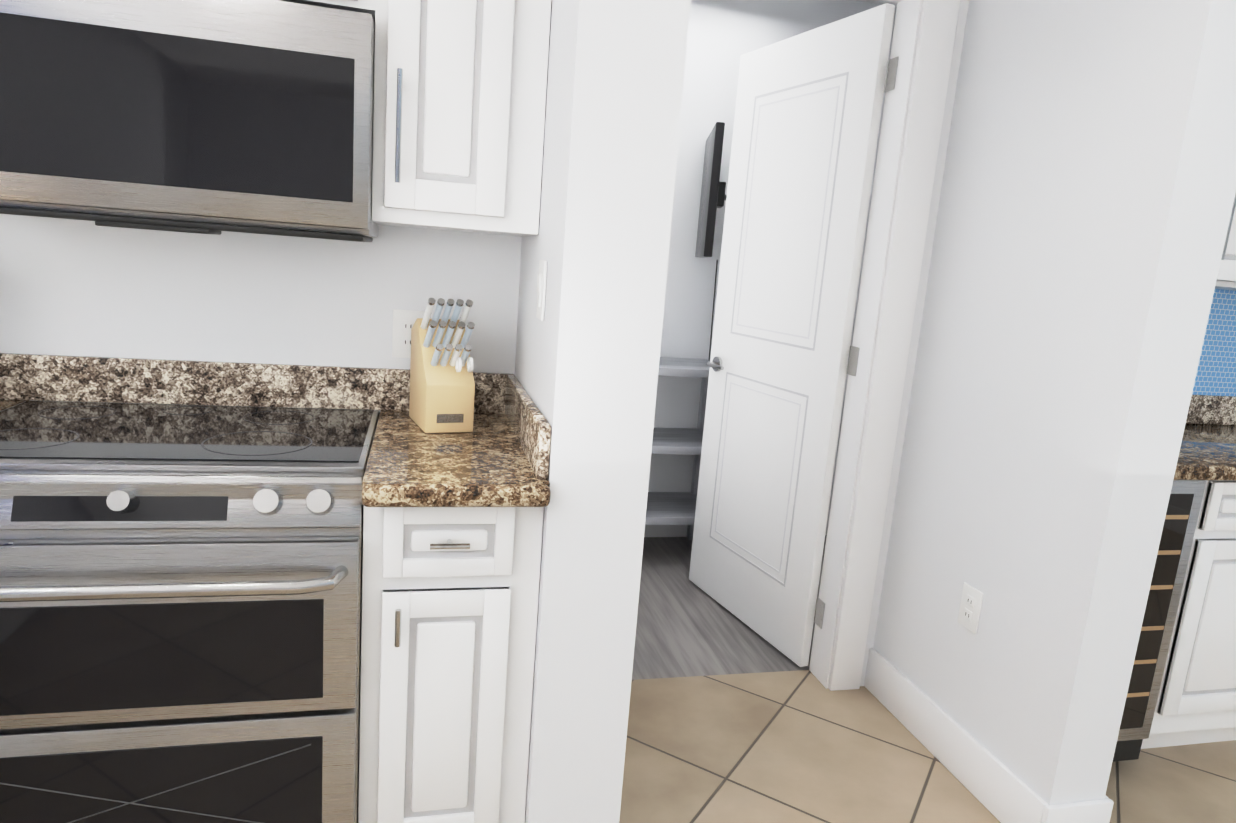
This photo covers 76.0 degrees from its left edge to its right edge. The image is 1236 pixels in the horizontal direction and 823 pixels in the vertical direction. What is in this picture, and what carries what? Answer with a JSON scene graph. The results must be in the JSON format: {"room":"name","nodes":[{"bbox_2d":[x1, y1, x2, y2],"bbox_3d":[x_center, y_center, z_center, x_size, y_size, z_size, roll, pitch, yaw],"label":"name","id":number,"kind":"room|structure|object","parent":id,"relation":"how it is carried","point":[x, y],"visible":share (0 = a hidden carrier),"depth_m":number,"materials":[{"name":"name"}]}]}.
{"room":"kitchen","nodes":[
{"label":"kitchen","id":0,"kind":"room"},
{"bbox_2d":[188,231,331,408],"bbox_3d":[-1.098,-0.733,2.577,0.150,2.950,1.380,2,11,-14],"label":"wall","id":1,"kind":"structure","parent":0,"point":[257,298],"depth_m":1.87,"materials":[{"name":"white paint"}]},
{"bbox_2d":[280,0,383,15],"bbox_3d":[-0.664,-1.121,1.555,0.386,0.639,0.329,2,11,-14],"label":"upper cabinet","id":2,"kind":"object","parent":1,"relation":"attached to","point":[364,6],"depth_m":1.52,"materials":[{"name":"white wood"}]},
{"bbox_2d":[0,0,378,241],"bbox_3d":[-0.885,-0.580,1.592,0.760,0.426,0.370,2,11,-14],"label":"microwave","id":3,"kind":"object","parent":2,"relation":"attached to","point":[216,117],"visible":0.96,"depth_m":1.44,"materials":[{"name":"silver metal"}]},
{"bbox_2d":[508,0,703,822],"bbox_3d":[-0.078,-0.294,1.712,0.192,2.570,0.620,2,11,-14],"label":"wall","id":4,"kind":"structure","parent":0,"point":[623,76],"depth_m":1.48,"materials":[{"name":"white paint"}]},
{"bbox_2d":[368,0,550,235],"bbox_3d":[-0.328,-0.917,1.681,0.338,1.035,0.329,2,11,-14],"label":"upper cabinet","id":5,"kind":"object","parent":4,"relation":"attached to","point":[460,86],"depth_m":1.59,"materials":[{"name":"white wood"}]},
{"bbox_2d":[536,260,546,320],"bbox_3d":[-0.157,-0.245,1.597,0.012,0.118,0.075,2,11,-14],"label":"light switch","id":6,"kind":"object","parent":4,"relation":"attached to","point":[541,284],"visible":0.98,"depth_m":1.58,"materials":[{"name":"white plastic"}]},
{"bbox_2d":[332,0,959,539],"bbox_3d":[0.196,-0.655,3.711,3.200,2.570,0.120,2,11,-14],"label":"wall","id":7,"kind":"structure","parent":0,"point":[402,268],"depth_m":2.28,"materials":[{"name":"white paint"}]},
{"bbox_2d":[392,309,424,357],"bbox_3d":[-0.519,-0.191,1.955,0.075,0.118,0.009,2,11,-14],"label":"electrical outlet","id":8,"kind":"object","parent":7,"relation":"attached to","point":[404,321],"visible":0.77,"depth_m":1.95,"materials":[{"name":"white plastic"}]},
{"bbox_2d":[695,122,726,360],"bbox_3d":[0.444,-0.695,3.451,0.310,0.985,0.484,2,11,-14],"label":"tv","id":9,"kind":"object","parent":7,"relation":"attached to","point":[713,197],"visible":0.9,"depth_m":3.19,"materials":[{"name":"black"}]},
{"bbox_2d":[644,509,829,536],"bbox_3d":[0.119,0.549,3.874,2.960,0.140,0.015,2,11,-14],"label":"baseboard","id":10,"kind":"structure","parent":7,"relation":"attached to","point":[650,530],"depth_m":3.91,"materials":[{"name":"white wood"}]},
{"bbox_2d":[858,0,896,6],"bbox_3d":[1.374,-1.286,-0.504,6.820,0.434,8.440,2,11,-14],"label":"ceiling","id":11,"kind":"structure","parent":0,"point":[881,2],"depth_m":3.61,"materials":[{"name":"white paint"}]},
{"bbox_2d":[619,535,1235,822],"bbox_3d":[1.158,1.478,0.025,6.820,0.080,8.440,2,11,-14],"label":"floor","id":12,"kind":"structure","parent":0,"point":[732,718],"depth_m":2.27,"materials":[{"name":"tile"}]},
{"bbox_2d":[0,401,378,822],"bbox_3d":[-0.913,0.501,1.622,0.760,0.919,0.677,2,11,-14],"label":"range oven","id":13,"kind":"object","parent":12,"relation":"on","point":[180,610],"visible":1,"depth_m":1.38,"materials":[{"name":"silver metal"}]},
{"bbox_2d":[358,506,543,822],"bbox_3d":[-0.399,0.528,1.815,0.327,0.872,0.618,2,11,-14],"label":"base cabinet","id":14,"kind":"object","parent":12,"relation":"on","point":[450,595],"visible":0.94,"depth_m":1.48,"materials":[{"name":"white wood"}]},
{"bbox_2d":[352,368,550,506],"bbox_3d":[-0.350,0.037,1.683,0.328,0.143,0.640,2,11,-14],"label":"countertop","id":15,"kind":"structure","parent":14,"relation":"on","point":[499,456],"depth_m":1.57,"materials":[{"name":"stone"}]},
{"bbox_2d":[409,298,474,432],"bbox_3d":[-0.401,-0.113,1.816,0.110,0.298,0.202,-1,12,-26],"label":"knife block","id":16,"kind":"object","parent":15,"relation":"on","point":[442,390],"visible":1,"depth_m":1.77,"materials":[{"name":"beige wood"}]},
{"bbox_2d":[645,357,709,539],"bbox_3d":[0.084,0.216,3.583,0.770,0.895,0.380,2,11,-14],"label":"shelving unit","id":17,"kind":"object","parent":12,"relation":"on","point":[671,508],"depth_m":3.58,"materials":[{"name":"grey wood"}]},
{"bbox_2d":[1113,480,1205,761],"bbox_3d":[1.295,0.549,2.410,0.380,0.868,0.554,2,11,-14],"label":"wine fridge","id":18,"kind":"object","parent":12,"relation":"on","point":[1178,531],"visible":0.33,"depth_m":2.17,"materials":[{"name":"black glass"}]},
{"bbox_2d":[1141,480,1235,748],"bbox_3d":[1.725,0.556,2.535,0.495,0.873,0.578,2,11,-14],"label":"base cabinet","id":19,"kind":"object","parent":12,"relation":"on","point":[1196,702],"depth_m":2.24,"materials":[{"name":"white wood"}]},
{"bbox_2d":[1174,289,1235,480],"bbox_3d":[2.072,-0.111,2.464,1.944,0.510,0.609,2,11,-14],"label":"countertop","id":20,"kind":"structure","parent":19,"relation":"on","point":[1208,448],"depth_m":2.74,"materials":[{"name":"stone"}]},
{"bbox_2d":[864,0,1235,804],"bbox_3d":[1.099,-0.264,2.035,0.160,2.570,0.750,2,11,-14],"label":"wall","id":21,"kind":"structure","parent":0,"point":[1080,204],"depth_m":1.89,"materials":[{"name":"white paint"}]},
{"bbox_2d":[689,3,898,666],"bbox_3d":[0.545,-0.232,2.820,0.226,2.105,0.808,2,11,-14],"label":"door leaf","id":22,"kind":"structure","parent":21,"relation":"in","point":[782,363],"depth_m":2.74,"materials":[{"name":"white painted wood"},{"name":"brushed nickel"}]},
{"bbox_2d":[809,0,959,690],"bbox_3d":[0.381,-0.207,2.338,1.002,2.236,0.138,2,11,-14],"label":"door frame","id":23,"kind":"structure","parent":21,"relation":"attached to","point":[915,98],"depth_m":2.39,"materials":[{"name":"white wood"}]},
{"bbox_2d":[864,648,1075,822],"bbox_3d":[0.933,0.923,2.247,0.040,0.140,0.785,2,11,-14],"label":"baseboard","id":24,"kind":"structure","parent":21,"relation":"attached to","point":[1000,791],"depth_m":2.16,"materials":[{"name":"white wood"}]},
{"bbox_2d":[957,582,982,633],"bbox_3d":[0.957,0.535,2.152,0.009,0.118,0.075,2,11,-14],"label":"outlet","id":25,"kind":"object","parent":21,"relation":"attached to","point":[970,607],"visible":1,"depth_m":2.15,"materials":[{"name":"white plastic"}]},
{"bbox_2d":[1215,193,1235,290],"bbox_3d":[1.666,-0.924,2.330,1.044,1.072,0.348,2,11,-14],"label":"upper cabinet","id":26,"kind":"object","parent":21,"relation":"attached to","point":[1226,278],"depth_m":2.27,"materials":[{"name":"white wood"}]}
]}

